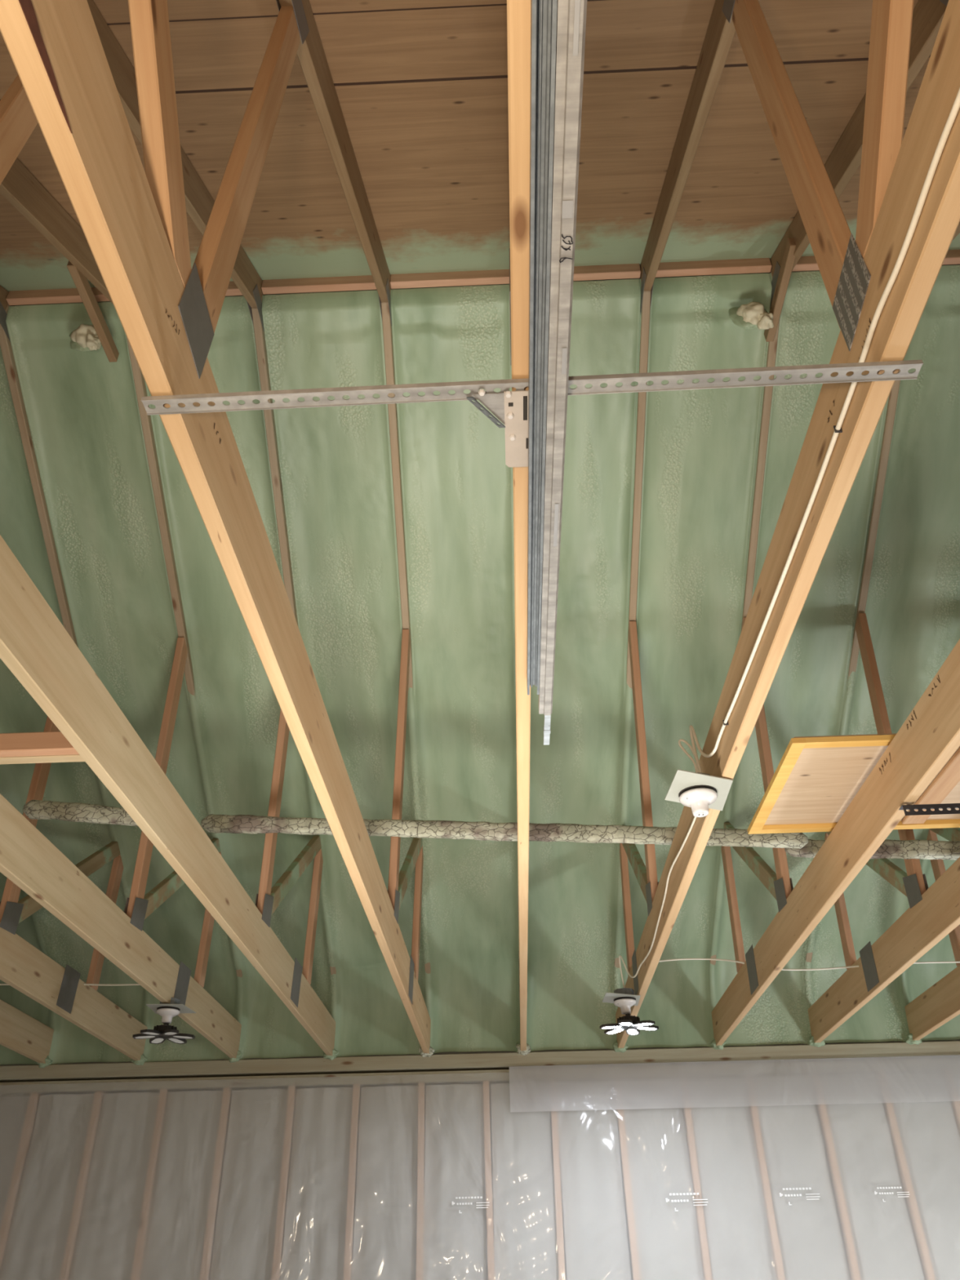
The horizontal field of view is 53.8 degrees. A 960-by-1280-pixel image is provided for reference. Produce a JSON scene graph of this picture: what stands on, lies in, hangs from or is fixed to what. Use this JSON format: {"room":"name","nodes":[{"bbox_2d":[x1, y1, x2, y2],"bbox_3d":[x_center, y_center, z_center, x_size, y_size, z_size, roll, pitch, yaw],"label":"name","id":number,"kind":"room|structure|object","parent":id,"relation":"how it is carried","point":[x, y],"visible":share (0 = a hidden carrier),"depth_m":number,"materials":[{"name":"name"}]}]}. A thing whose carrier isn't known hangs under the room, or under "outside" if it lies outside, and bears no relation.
{"room":"building under construction","nodes":[
{"label":"building under construction","id":0,"kind":"room"},
{"bbox_2d":[0,265,959,1066],"bbox_3d":[0.038,0.484,5.235,6.783,2.680,3.709,-2,-35,1],"label":"ceiling","id":1,"kind":"structure","parent":0,"point":[700,452],"depth_m":5.16,"materials":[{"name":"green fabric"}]},
{"bbox_2d":[68,324,102,351],"bbox_3d":[-1.834,-1.412,4.396,0.184,0.192,0.124,-2,-35,1],"label":"lump","id":2,"kind":"object","parent":1,"relation":"attached to","point":[85,338],"visible":0.86,"depth_m":4.35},
{"bbox_2d":[0,0,959,292],"bbox_3d":[-0.141,-1.886,2.382,6.750,2.223,3.680,-2,-35,1],"label":"deck","id":3,"kind":"object","parent":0,"point":[421,86],"depth_m":3.38,"materials":[{"name":"brown wood"}]},
{"bbox_2d":[261,275,376,294],"bbox_3d":[-0.749,-1.688,4.493,0.568,0.070,0.038,-2,-35,1],"label":"block","id":4,"kind":"object","parent":3,"relation":"attached to","point":[366,282],"visible":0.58,"depth_m":4.47,"materials":[{"name":"brown wood"}]},
{"bbox_2d":[390,269,509,288],"bbox_3d":[-0.140,-1.710,4.480,0.568,0.070,0.038,-2,-35,1],"label":"block","id":5,"kind":"object","parent":3,"relation":"attached to","point":[496,276],"visible":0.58,"depth_m":4.46,"materials":[{"name":"brown wood"}]},
{"bbox_2d":[573,263,640,280],"bbox_3d":[0.469,-1.731,4.467,0.568,0.070,0.038,-2,-35,1],"label":"block","id":6,"kind":"object","parent":3,"relation":"attached to","point":[627,270],"visible":0.58,"depth_m":4.44,"materials":[{"name":"brown wood"}]},
{"bbox_2d":[791,255,819,271],"bbox_3d":[1.688,-1.774,4.441,0.568,0.070,0.038,-2,-35,1],"label":"block","id":7,"kind":"object","parent":3,"relation":"attached to","point":[805,263],"visible":0.02,"depth_m":4.42,"materials":[{"name":"brown wood"}]},
{"bbox_2d":[0,1039,959,1279],"bbox_3d":[0.122,3.707,5.406,6.750,3.157,0.020,-2,-35,1],"label":"wall","id":8,"kind":"structure","parent":0,"point":[13,1109],"depth_m":5.99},
{"bbox_2d":[0,1069,509,1096],"bbox_3d":[0.100,2.753,5.966,6.750,0.060,0.140,-2,-35,1],"label":"top plate","id":9,"kind":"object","parent":8,"relation":"attached to","point":[493,1076],"depth_m":5.95,"materials":[{"name":"brown wood"}]},
{"bbox_2d":[0,1040,959,1082],"bbox_3d":[0.098,2.677,6.004,6.750,0.080,0.150,-2,-35,1],"label":"top plate","id":10,"kind":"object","parent":8,"relation":"attached to","point":[479,1061],"depth_m":5.95,"materials":[{"name":"brown wood"}]},
{"bbox_2d":[0,999,57,1067],"bbox_3d":[-2.891,-0.457,3.849,0.099,2.769,7.568,-1,-35,2],"label":"roof truss","id":11,"kind":"object","parent":10,"relation":"on","point":[20,1033],"visible":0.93,"depth_m":5.76,"materials":[{"name":"brown wood"}]},
{"bbox_2d":[0,285,147,1065],"bbox_3d":[-2.279,-0.479,3.837,0.095,2.768,7.568,-1,-35,2],"label":"roof truss","id":12,"kind":"object","parent":10,"relation":"on","point":[24,966],"visible":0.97,"depth_m":4.87,"materials":[{"name":"brown wood"}]},
{"bbox_2d":[5,287,109,305],"bbox_3d":[-1.967,-1.645,4.519,0.568,0.070,0.038,-2,-35,1],"label":"block","id":13,"kind":"object","parent":12,"relation":"attached to","point":[68,295],"visible":0.58,"depth_m":4.50,"materials":[{"name":"brown wood"}]},
{"bbox_2d":[0,157,244,1062],"bbox_3d":[-1.673,-0.501,3.824,0.096,2.767,7.568,-1,-35,2],"label":"roof truss","id":14,"kind":"object","parent":10,"relation":"on","point":[28,858],"visible":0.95,"depth_m":4.36,"materials":[{"name":"brown wood"}]},
{"bbox_2d":[0,731,79,756],"bbox_3d":[-1.402,0.305,2.737,0.570,0.060,0.038,-2,-35,1],"label":"board","id":15,"kind":"object","parent":14,"relation":"attached to","point":[48,743],"visible":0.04,"depth_m":2.72,"materials":[{"name":"brown wood"}]},
{"bbox_2d":[0,754,84,764],"bbox_3d":[-1.401,0.329,2.768,0.570,0.060,0.038,-2,-35,1],"label":"board","id":16,"kind":"object","parent":14,"relation":"attached to","point":[73,757],"visible":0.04,"depth_m":2.74,"materials":[{"name":"brown wood"}]},
{"bbox_2d":[0,983,139,986],"bbox_3d":[-2.191,1.943,5.169,1.252,0.173,0.201,-8,-35,10],"label":"electrical cable","id":17,"kind":"object","parent":14,"relation":"attached to","point":[102,984],"visible":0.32,"depth_m":5.21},
{"bbox_2d":[22,800,137,826],"bbox_3d":[-1.776,0.830,4.485,0.800,0.180,0.061,-2,-35,1],"label":"pipe","id":18,"kind":"object","parent":14,"relation":"attached to","point":[33,809],"visible":0.67,"depth_m":4.47,"materials":[{"name":"plastic"}]},
{"bbox_2d":[66,260,119,362],"bbox_3d":[-1.704,-1.448,4.182,0.036,0.060,0.500,-2,-35,1],"label":"wooden truss web","id":19,"kind":"object","parent":14,"relation":"attached to","point":[81,282],"visible":0.78,"depth_m":4.16,"materials":[{"name":"brown wood"}]},
{"bbox_2d":[146,997,195,1023],"bbox_3d":[-1.595,1.912,4.871,0.210,0.116,0.200,-2,-35,1],"label":"holder","id":20,"kind":"object","parent":14,"relation":"attached to","point":[166,1011],"visible":0.99,"depth_m":4.84,"materials":[{"name":"grey plastic"}]},
{"bbox_2d":[132,1022,195,1044],"bbox_3d":[-1.603,1.989,4.818,0.305,0.071,0.294,-2,-35,1],"label":"lamp","id":21,"kind":"object","parent":20,"relation":"attached to","point":[159,1033],"visible":1,"depth_m":4.79,"materials":[{"name":"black plastic"}]},
{"bbox_2d":[225,281,242,296],"bbox_3d":[-1.358,-1.667,4.506,0.568,0.070,0.038,-2,-35,1],"label":"block","id":22,"kind":"object","parent":14,"relation":"attached to","point":[233,290],"visible":0.02,"depth_m":4.48,"materials":[{"name":"brown wood"}]},
{"bbox_2d":[0,0,338,1060],"bbox_3d":[-1.061,-0.523,3.811,0.102,2.767,7.568,-1,-35,2],"label":"roof truss","id":23,"kind":"object","parent":10,"relation":"on","point":[35,646],"visible":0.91,"depth_m":3.13,"materials":[{"name":"brown wood"}]},
{"bbox_2d":[0,0,435,1057],"bbox_3d":[-0.456,-0.545,3.799,0.104,2.764,7.568,-1,-35,2],"label":"roof truss","id":24,"kind":"object","parent":10,"relation":"on","point":[133,220],"visible":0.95,"depth_m":1.82,"materials":[{"name":"brown wood"}]},
{"bbox_2d":[466,0,531,1055],"bbox_3d":[0.130,-0.563,3.784,0.146,2.774,7.568,-1,-35,2],"label":"roof truss","id":25,"kind":"object","parent":10,"relation":"on","point":[518,11],"depth_m":1.61,"materials":[{"name":"brown wood"}]},
{"bbox_2d":[200,813,808,848],"bbox_3d":[0.090,0.883,4.367,2.790,0.246,0.056,-2,-35,1],"label":"insulated pipe","id":26,"kind":"object","parent":25,"relation":"attached to","point":[217,824],"visible":0.88,"depth_m":4.35,"materials":[{"name":"plastic"}]},
{"bbox_2d":[141,360,923,415],"bbox_3d":[0.080,-0.422,1.584,1.295,0.010,0.033,-2,-35,2],"label":"slotted angle","id":27,"kind":"object","parent":25,"relation":"attached to","point":[873,367],"visible":0.97,"depth_m":1.58,"materials":[{"name":"metal"}]},
{"bbox_2d":[526,0,557,695],"bbox_3d":[0.076,-0.698,1.139,0.029,0.030,2.885,-2,-35,1],"label":"channel","id":28,"kind":"object","parent":25,"relation":"attached to","point":[543,12],"visible":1,"depth_m":1.40,"materials":[{"name":"grey metal"}]},
{"bbox_2d":[538,0,586,745],"bbox_3d":[0.113,-0.622,1.243,0.033,0.035,3.145,-2,-35,1],"label":"channel","id":29,"kind":"object","parent":25,"relation":"attached to","point":[571,14],"visible":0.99,"depth_m":1.39,"materials":[{"name":"grey paint"}]},
{"bbox_2d":[612,0,959,1052],"bbox_3d":[0.761,-0.589,3.773,0.099,2.764,7.568,-1,-35,2],"label":"roof truss","id":30,"kind":"object","parent":10,"relation":"on","point":[855,274],"visible":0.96,"depth_m":1.92,"materials":[{"name":"brown wood"}]},
{"bbox_2d":[602,987,640,1014],"bbox_3d":[0.729,1.863,4.871,0.193,0.116,0.280,-2,-35,1],"label":"holder","id":31,"kind":"object","parent":30,"relation":"attached to","point":[624,998],"visible":1,"depth_m":4.84,"materials":[{"name":"grey plastic"}]},
{"bbox_2d":[599,1013,658,1035],"bbox_3d":[0.758,1.945,4.825,0.303,0.071,0.302,-2,-35,1],"label":"lamp","id":32,"kind":"object","parent":31,"relation":"attached to","point":[632,1024],"visible":1,"depth_m":4.80,"materials":[{"name":"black plastic"}]},
{"bbox_2d":[618,816,696,987],"bbox_3d":[0.740,1.091,3.980,0.073,0.199,2.351,-2,-35,1],"label":"electrical cable","id":33,"kind":"object","parent":30,"relation":"attached to","point":[695,817],"visible":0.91,"depth_m":4.00,"materials":[{"name":"white plastic"}]},
{"bbox_2d":[664,768,733,817],"bbox_3d":[0.665,0.471,2.870,0.193,0.116,0.297,-2,-35,1],"label":"holder","id":34,"kind":"object","parent":30,"relation":"attached to","point":[700,792],"visible":1,"depth_m":2.84,"materials":[{"name":"grey plastic"}]},
{"bbox_2d":[678,738,698,772],"bbox_3d":[0.662,0.382,2.990,0.054,0.157,0.008,-2,-35,1],"label":"electrical cable","id":35,"kind":"object","parent":34,"relation":"attached to","point":[696,769],"visible":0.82,"depth_m":3.01,"materials":[{"name":"beige plastic"}]},
{"bbox_2d":[655,257,772,277],"bbox_3d":[1.079,-1.753,4.454,0.568,0.070,0.038,-2,-35,1],"label":"block","id":36,"kind":"object","parent":30,"relation":"attached to","point":[757,264],"visible":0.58,"depth_m":4.43,"materials":[{"name":"brown wood"}]},
{"bbox_2d":[688,87,959,773],"bbox_3d":[0.657,-0.543,1.685,0.050,0.197,3.202,-2,-35,1],"label":"electrical cable","id":37,"kind":"object","parent":30,"relation":"attached to","point":[837,428],"visible":0.91,"depth_m":1.69,"materials":[{"name":"white plastic"}]},
{"bbox_2d":[709,0,959,1049],"bbox_3d":[1.374,-0.609,3.759,0.100,2.767,7.568,-1,-35,2],"label":"roof truss","id":38,"kind":"object","parent":10,"relation":"on","point":[929,736],"visible":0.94,"depth_m":3.61,"materials":[{"name":"brown wood"}]},
{"bbox_2d":[764,237,795,342],"bbox_3d":[1.355,-1.571,4.272,0.036,0.060,0.500,-2,-35,1],"label":"wooden truss web","id":39,"kind":"object","parent":38,"relation":"attached to","point":[788,261],"visible":0.98,"depth_m":4.23,"materials":[{"name":"brown wood"}]},
{"bbox_2d":[728,301,773,329],"bbox_3d":[1.248,-1.498,4.358,0.184,0.189,0.118,-2,-35,1],"label":"lump","id":40,"kind":"object","parent":39,"relation":"attached to","point":[752,315],"visible":1,"depth_m":4.32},
{"bbox_2d":[658,958,959,970],"bbox_3d":[1.823,1.747,5.126,1.900,0.083,0.019,-2,-35,1],"label":"electrical cable","id":41,"kind":"object","parent":38,"relation":"attached to","point":[675,959],"visible":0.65,"depth_m":5.10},
{"bbox_2d":[898,803,959,815],"bbox_3d":[1.659,0.531,2.974,0.660,0.036,0.036,-2,-35,1],"label":"slotted angle","id":42,"kind":"object","parent":38,"relation":"attached to","point":[953,806],"visible":1,"depth_m":2.97,"materials":[{"name":"black paint"}]},
{"bbox_2d":[805,222,959,1047],"bbox_3d":[1.983,-0.631,3.746,0.098,2.767,7.568,-1,-35,2],"label":"roof truss","id":43,"kind":"object","parent":10,"relation":"on","point":[933,912],"visible":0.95,"depth_m":4.77,"materials":[{"name":"brown wood"}]},
{"bbox_2d":[746,733,959,834],"bbox_3d":[1.660,0.518,3.422,1.235,0.031,0.750,-2,-35,1],"label":"panel","id":44,"kind":"object","parent":43,"relation":"on","point":[815,780],"visible":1,"depth_m":3.43,"materials":[{"name":"brown wood"}]},
{"bbox_2d":[784,839,959,860],"bbox_3d":[2.113,0.956,4.304,1.430,0.143,0.059,-2,-35,1],"label":"duct","id":45,"kind":"object","parent":43,"relation":"attached to","point":[890,849],"visible":0.67,"depth_m":4.29,"materials":[{"name":"plastic"}]},
{"bbox_2d":[942,249,959,265],"bbox_3d":[2.297,-1.796,4.428,0.568,0.070,0.038,-2,-35,1],"label":"block","id":46,"kind":"object","parent":43,"relation":"attached to","point":[953,256],"visible":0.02,"depth_m":4.41,"materials":[{"name":"brown wood"}]},
{"bbox_2d":[902,827,959,1044],"bbox_3d":[2.585,-0.653,3.733,0.098,2.766,7.568,-1,-35,2],"label":"roof truss","id":47,"kind":"object","parent":10,"relation":"on","point":[939,1004],"visible":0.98,"depth_m":5.51,"materials":[{"name":"brown wood"}]},
{"bbox_2d":[451,1054,959,1213],"bbox_3d":[0.119,3.766,5.151,6.710,2.669,0.041,-2,-35,1],"label":"sheet","id":48,"kind":"object","parent":8,"relation":"attached to","point":[790,1188],"depth_m":5.79,"materials":[{"name":"white"}]},
{"bbox_2d":[15,264,959,306],"bbox_3d":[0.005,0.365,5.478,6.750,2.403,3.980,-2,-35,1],"label":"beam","id":49,"kind":"structure","parent":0,"point":[944,264],"depth_m":4.54,"materials":[{"name":"brown wood"}]},
{"bbox_3d":[0.009,2.923,1.410,6.950,0.100,7.760,-2,-35,1],"label":"floor","id":50,"kind":"structure","parent":0,"visible":0},
{"bbox_2d":[0,1092,43,1273],"bbox_3d":[-2.778,3.971,5.256,0.045,2.650,0.140,-2,-35,1],"label":"stud","id":51,"kind":"object","parent":50,"relation":"on","point":[33,1105],"visible":0.6,"depth_m":5.72,"materials":[{"name":"brown wood"}]},
{"bbox_2d":[0,1093,94,1279],"bbox_3d":[-2.572,3.972,5.252,0.358,2.637,0.125,-2,-35,1],"label":"insulation batt","id":52,"kind":"object","parent":50,"relation":"on","point":[42,1212],"visible":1,"depth_m":5.67,"materials":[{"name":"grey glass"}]},
{"bbox_2d":[58,1090,106,1279],"bbox_3d":[-2.370,3.957,5.247,0.043,2.650,0.140,-2,-35,1],"label":"stud","id":53,"kind":"object","parent":50,"relation":"on","point":[95,1113],"visible":0.74,"depth_m":5.66,"materials":[{"name":"brown wood"}]},
{"bbox_2d":[68,1092,159,1279],"bbox_3d":[-2.166,3.958,5.244,0.358,2.637,0.124,-2,-35,1],"label":"insulation batt","id":54,"kind":"object","parent":50,"relation":"on","point":[105,1246],"visible":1,"depth_m":5.66,"materials":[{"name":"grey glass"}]},
{"bbox_2d":[129,1088,170,1279],"bbox_3d":[-1.959,3.942,5.238,0.046,2.650,0.140,-2,-35,1],"label":"stud","id":55,"kind":"object","parent":50,"relation":"on","point":[163,1093],"visible":0.75,"depth_m":5.64,"materials":[{"name":"brown wood"}]},
{"bbox_2d":[139,1090,222,1279],"bbox_3d":[-1.760,3.943,5.234,0.358,2.637,0.126,-2,-35,1],"label":"insulation batt","id":56,"kind":"object","parent":50,"relation":"on","point":[173,1249],"visible":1,"depth_m":5.65,"materials":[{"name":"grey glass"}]},
{"bbox_2d":[199,1087,233,1279],"bbox_3d":[-1.562,3.928,5.230,0.041,2.650,0.140,-2,-35,1],"label":"stud","id":57,"kind":"object","parent":50,"relation":"on","point":[207,1253],"visible":0.82,"depth_m":5.63,"materials":[{"name":"brown wood"}]},
{"bbox_2d":[209,1088,288,1279],"bbox_3d":[-1.354,3.928,5.225,0.358,2.637,0.129,-2,-35,1],"label":"insulation batt","id":58,"kind":"object","parent":50,"relation":"on","point":[246,1226],"visible":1,"depth_m":5.63,"materials":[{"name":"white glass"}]},
{"bbox_2d":[271,1085,297,1279],"bbox_3d":[-1.152,3.913,5.221,0.043,2.650,0.140,-2,-35,1],"label":"stud","id":59,"kind":"object","parent":50,"relation":"on","point":[291,1096],"visible":0.82,"depth_m":5.62,"materials":[{"name":"brown wood"}]},
{"bbox_2d":[280,1087,352,1279],"bbox_3d":[-0.948,3.915,5.218,0.358,2.637,0.124,-2,-35,1],"label":"insulation batt","id":60,"kind":"object","parent":50,"relation":"on","point":[313,1244],"visible":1,"depth_m":5.63,"materials":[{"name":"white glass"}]},
{"bbox_2d":[342,1084,361,1279],"bbox_3d":[-0.746,3.899,5.212,0.048,2.650,0.140,-2,-35,1],"label":"stud","id":61,"kind":"object","parent":50,"relation":"on","point":[353,1145],"visible":0.82,"depth_m":5.61,"materials":[{"name":"brown wood"}]},
{"bbox_2d":[351,1085,417,1279],"bbox_3d":[-0.542,3.900,5.209,0.358,2.637,0.125,-2,-35,1],"label":"insulation batt","id":62,"kind":"object","parent":50,"relation":"on","point":[384,1236],"visible":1,"depth_m":5.61,"materials":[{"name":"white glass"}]},
{"bbox_2d":[415,1082,426,1279],"bbox_3d":[-0.338,3.885,5.204,0.045,2.650,0.140,-2,-35,1],"label":"stud","id":63,"kind":"object","parent":50,"relation":"on","point":[421,1086],"visible":0.9,"depth_m":5.60,"materials":[{"name":"brown wood"}]},
{"bbox_2d":[422,1084,487,1279],"bbox_3d":[-0.136,3.886,5.201,0.358,2.637,0.124,-2,-35,1],"label":"insulation batt","id":64,"kind":"object","parent":50,"relation":"on","point":[455,1242],"visible":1,"depth_m":5.61,"materials":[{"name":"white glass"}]},
{"bbox_2d":[482,1080,494,1279],"bbox_3d":[0.067,3.870,5.195,0.050,2.650,0.140,-2,-35,1],"label":"stud","id":65,"kind":"object","parent":50,"relation":"on","point":[486,1114],"visible":1,"depth_m":5.58,"materials":[{"name":"brown wood"}]},
{"bbox_2d":[490,1083,558,1279],"bbox_3d":[0.270,3.872,5.192,0.358,2.637,0.124,-2,-35,1],"label":"insulation batt","id":66,"kind":"object","parent":50,"relation":"on","point":[525,1238],"visible":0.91,"depth_m":5.56,"materials":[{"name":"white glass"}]},
{"bbox_2d":[550,1111,565,1279],"bbox_3d":[0.472,3.856,5.186,0.047,2.650,0.140,-2,-35,1],"label":"stud","id":67,"kind":"object","parent":50,"relation":"on","point":[553,1114],"visible":0.75,"depth_m":5.53,"materials":[{"name":"brown wood"}]},
{"bbox_2d":[557,1109,631,1279],"bbox_3d":[0.676,3.857,5.182,0.358,2.637,0.127,-2,-35,1],"label":"insulation batt","id":68,"kind":"object","parent":50,"relation":"on","point":[596,1239],"visible":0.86,"depth_m":5.54,"materials":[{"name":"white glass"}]},
{"bbox_2d":[616,1109,640,1279],"bbox_3d":[0.881,3.841,5.178,0.046,2.650,0.140,-2,-35,1],"label":"stud","id":69,"kind":"object","parent":50,"relation":"on","point":[627,1191],"visible":0.72,"depth_m":5.52,"materials":[{"name":"brown wood"}]},
{"bbox_2d":[623,1107,703,1279],"bbox_3d":[1.082,3.843,5.174,0.358,2.637,0.126,-2,-35,1],"label":"insulation batt","id":70,"kind":"object","parent":50,"relation":"on","point":[668,1243],"visible":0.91,"depth_m":5.53,"materials":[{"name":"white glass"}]},
{"bbox_2d":[682,1107,712,1279],"bbox_3d":[1.285,3.827,5.169,0.044,2.650,0.140,-2,-35,1],"label":"stud","id":71,"kind":"object","parent":50,"relation":"on","point":[687,1118],"visible":0.69,"depth_m":5.51,"materials":[{"name":"brown wood"}]},
{"bbox_2d":[690,1106,776,1279],"bbox_3d":[1.488,3.829,5.166,0.358,2.637,0.124,-2,-35,1],"label":"insulation batt","id":72,"kind":"object","parent":50,"relation":"on","point":[740,1246],"visible":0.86,"depth_m":5.52,"materials":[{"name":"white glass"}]},
{"bbox_2d":[748,1106,785,1279],"bbox_3d":[1.687,3.813,5.160,0.044,2.650,0.140,-2,-35,1],"label":"stud","id":73,"kind":"object","parent":50,"relation":"on","point":[775,1248],"visible":0.66,"depth_m":5.49,"materials":[{"name":"brown wood"}]},
{"bbox_2d":[757,1104,850,1279],"bbox_3d":[1.894,3.814,5.157,0.358,2.637,0.124,-2,-35,1],"label":"insulation batt","id":74,"kind":"object","parent":50,"relation":"on","point":[811,1241],"visible":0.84,"depth_m":5.50,"materials":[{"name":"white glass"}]},
{"bbox_2d":[815,1104,861,1279],"bbox_3d":[2.097,3.798,5.152,0.047,2.650,0.140,-2,-35,1],"label":"stud","id":75,"kind":"object","parent":50,"relation":"on","point":[837,1185],"visible":0.67,"depth_m":5.49,"materials":[{"name":"brown wood"}]},
{"bbox_2d":[825,1102,924,1279],"bbox_3d":[2.300,3.799,5.147,0.358,2.637,0.126,-2,-35,1],"label":"insulation batt","id":76,"kind":"object","parent":50,"relation":"on","point":[886,1248],"visible":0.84,"depth_m":5.50,"materials":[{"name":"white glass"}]},
{"bbox_2d":[883,1102,935,1279],"bbox_3d":[2.503,3.784,5.143,0.044,2.650,0.140,-2,-35,1],"label":"stud","id":77,"kind":"object","parent":50,"relation":"on","point":[911,1202],"visible":0.64,"depth_m":5.47,"materials":[{"name":"brown wood"}]},
{"bbox_2d":[892,1101,959,1279],"bbox_3d":[2.706,3.785,5.140,0.358,2.637,0.124,-2,-35,1],"label":"insulation batt","id":78,"kind":"object","parent":50,"relation":"on","point":[929,1133],"visible":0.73,"depth_m":5.54,"materials":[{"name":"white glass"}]},
{"bbox_2d":[950,1101,959,1135],"bbox_3d":[2.908,3.769,5.134,0.042,2.650,0.140,-2,-35,1],"label":"stud","id":79,"kind":"object","parent":50,"relation":"on","point":[955,1104],"visible":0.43,"depth_m":5.71,"materials":[{"name":"brown wood"}]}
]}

